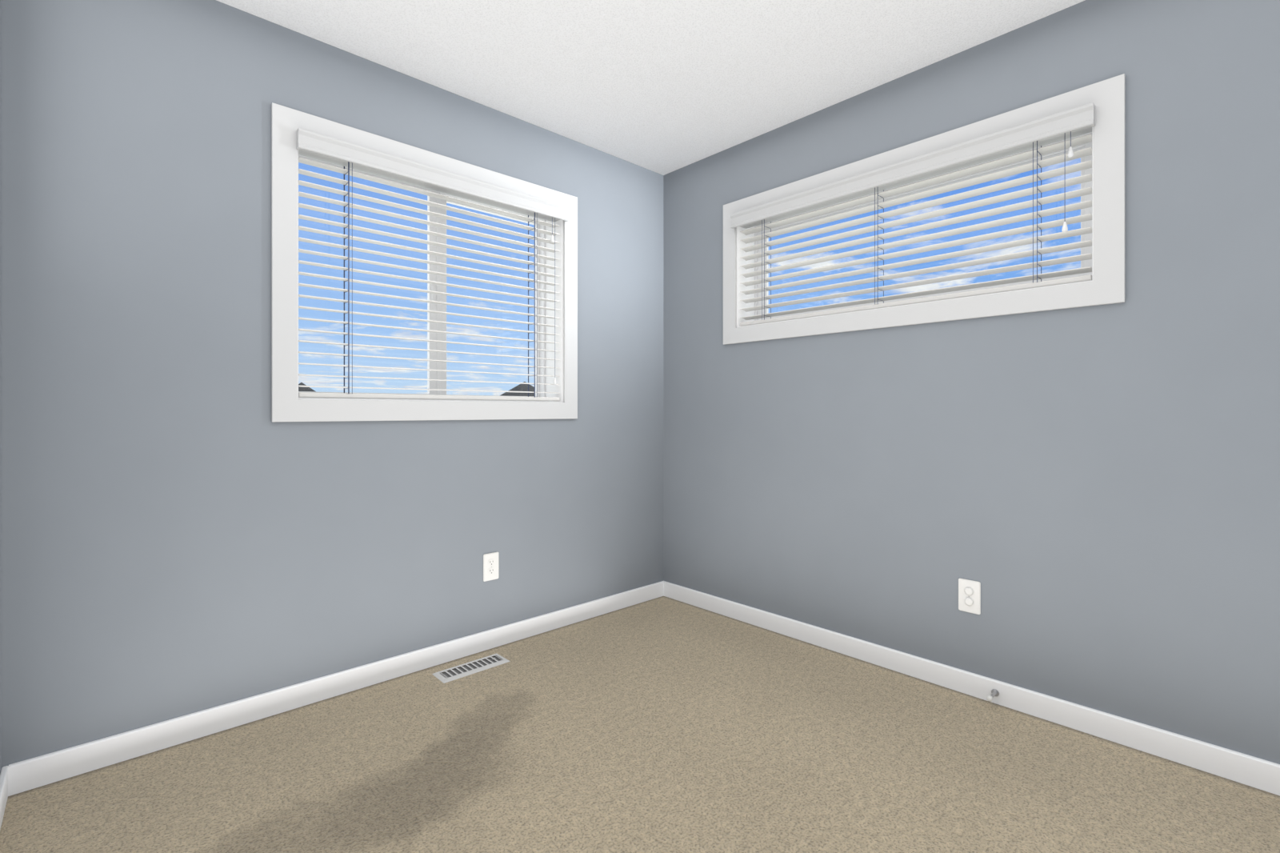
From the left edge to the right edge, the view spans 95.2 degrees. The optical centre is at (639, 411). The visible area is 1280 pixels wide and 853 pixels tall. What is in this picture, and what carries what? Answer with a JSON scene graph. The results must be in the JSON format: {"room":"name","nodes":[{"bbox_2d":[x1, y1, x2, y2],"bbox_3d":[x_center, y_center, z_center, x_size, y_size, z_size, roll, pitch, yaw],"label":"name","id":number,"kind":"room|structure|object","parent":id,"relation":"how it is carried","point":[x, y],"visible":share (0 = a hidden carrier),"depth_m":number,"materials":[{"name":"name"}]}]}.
{"room":"empty bedroom","nodes":[
{"label":"empty bedroom","id":0,"kind":"room"},
{"bbox_2d":[0,0,1,772],"bbox_3d":[-0.736,-0.152,0.330,0.250,2.440,3.300,0,0,-43],"label":"wall","id":1,"kind":"structure","parent":0,"point":[0,0],"depth_m":1.60,"materials":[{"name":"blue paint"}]},
{"bbox_2d":[0,765,7,829],"bbox_3d":[-0.725,1.027,0.511,0.013,0.082,3.050,0,0,-43],"label":"baseboard","id":2,"kind":"structure","parent":1,"relation":"attached to","point":[4,772],"depth_m":1.55,"materials":[{"name":"white paint"}]},
{"bbox_2d":[1,0,663,767],"bbox_3d":[-0.993,-0.152,2.517,2.858,2.440,0.250,0,0,-43],"label":"wall","id":3,"kind":"structure","parent":0,"point":[171,548],"depth_m":1.97,"materials":[{"name":"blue paint"}]},
{"bbox_2d":[8,580,664,795],"bbox_3d":[-0.807,1.027,2.511,2.595,0.082,0.013,0,0,-43],"label":"baseboard","id":4,"kind":"structure","parent":3,"relation":"attached to","point":[27,774],"depth_m":2.07,"materials":[{"name":"white paint"}]},
{"bbox_2d":[271,102,577,421],"bbox_3d":[-0.883,-0.522,2.589,1.332,1.120,0.236,0,0,-43],"label":"window unit","id":5,"kind":"structure","parent":3,"relation":"in","point":[432,365],"depth_m":2.47,"materials":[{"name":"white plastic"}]},
{"bbox_2d":[296,128,569,400],"bbox_3d":[-0.819,-0.529,2.521,1.182,0.956,0.115,0,0,-43],"label":"blind","id":6,"kind":"object","parent":5,"relation":"attached to","point":[310,144],"visible":0.88,"depth_m":2.43,"materials":[{"name":"white plastic"}]},
{"bbox_2d":[483,552,498,581],"bbox_3d":[-0.672,0.702,2.640,0.076,0.122,0.007,0,0,-43],"label":"outlet","id":7,"kind":"object","parent":3,"relation":"attached to","point":[490,560],"visible":1,"depth_m":2.64,"materials":[{"name":"white plastic"}]},
{"bbox_2d":[0,596,1279,852],"bbox_3d":[0.224,1.128,1.396,3.108,0.120,3.550,0,0,-43],"label":"floor","id":8,"kind":"structure","parent":0,"point":[663,724],"depth_m":1.71,"materials":[{"name":"beige carpet"}]},
{"bbox_2d":[432,653,510,683],"bbox_3d":[-0.699,1.062,2.435,0.296,0.010,0.112,0,0,-43],"label":"floor vent","id":9,"kind":"object","parent":8,"relation":"in","point":[462,671],"visible":1,"depth_m":2.42,"materials":[{"name":"white metal"}]},
{"bbox_2d":[216,0,1084,175],"bbox_3d":[0.224,-1.432,1.396,3.108,0.120,3.550,0,0,-43],"label":"ceiling","id":10,"kind":"structure","parent":0,"point":[663,87],"depth_m":2.21,"materials":[{"name":"white paint"}]},
{"bbox_2d":[663,0,1279,763],"bbox_3d":[1.268,-0.152,2.371,0.250,2.440,3.550,0,0,-43],"label":"wall","id":11,"kind":"structure","parent":0,"point":[1107,476],"depth_m":2.02,"materials":[{"name":"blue paint"}]},
{"bbox_2d":[723,73,1125,344],"bbox_3d":[1.076,-0.714,2.543,0.236,0.729,1.632,0,0,-43],"label":"window unit","id":12,"kind":"structure","parent":11,"relation":"in","point":[1084,263],"depth_m":2.18,"materials":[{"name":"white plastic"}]},
{"bbox_2d":[730,102,1095,326],"bbox_3d":[1.008,-0.721,2.479,0.114,0.565,1.482,0,0,-43],"label":"blind","id":13,"kind":"object","parent":12,"relation":"attached to","point":[1078,121],"visible":0.9,"depth_m":2.32,"materials":[{"name":"white plastic"}]},
{"bbox_2d":[958,578,980,614],"bbox_3d":[1.241,0.699,2.206,0.013,0.122,0.076,0,0,-43],"label":"outlet","id":14,"kind":"object","parent":11,"relation":"attached to","point":[969,590],"visible":1,"depth_m":2.20,"materials":[{"name":"white plastic"}]},
{"bbox_2d":[663,580,1279,795],"bbox_3d":[1.172,1.027,2.281,0.013,0.082,3.024,0,0,-43],"label":"baseboard","id":15,"kind":"structure","parent":11,"relation":"attached to","point":[1242,768],"depth_m":2.07,"materials":[{"name":"white paint"}]},
{"bbox_2d":[986,688,999,701],"bbox_3d":[1.271,1.028,2.111,0.074,0.025,0.025,0,0,-43],"label":"door stop","id":16,"kind":"object","parent":15,"relation":"attached to","point":[994,692],"visible":1,"depth_m":2.12,"materials":[{"name":"grey metal"}]}
]}

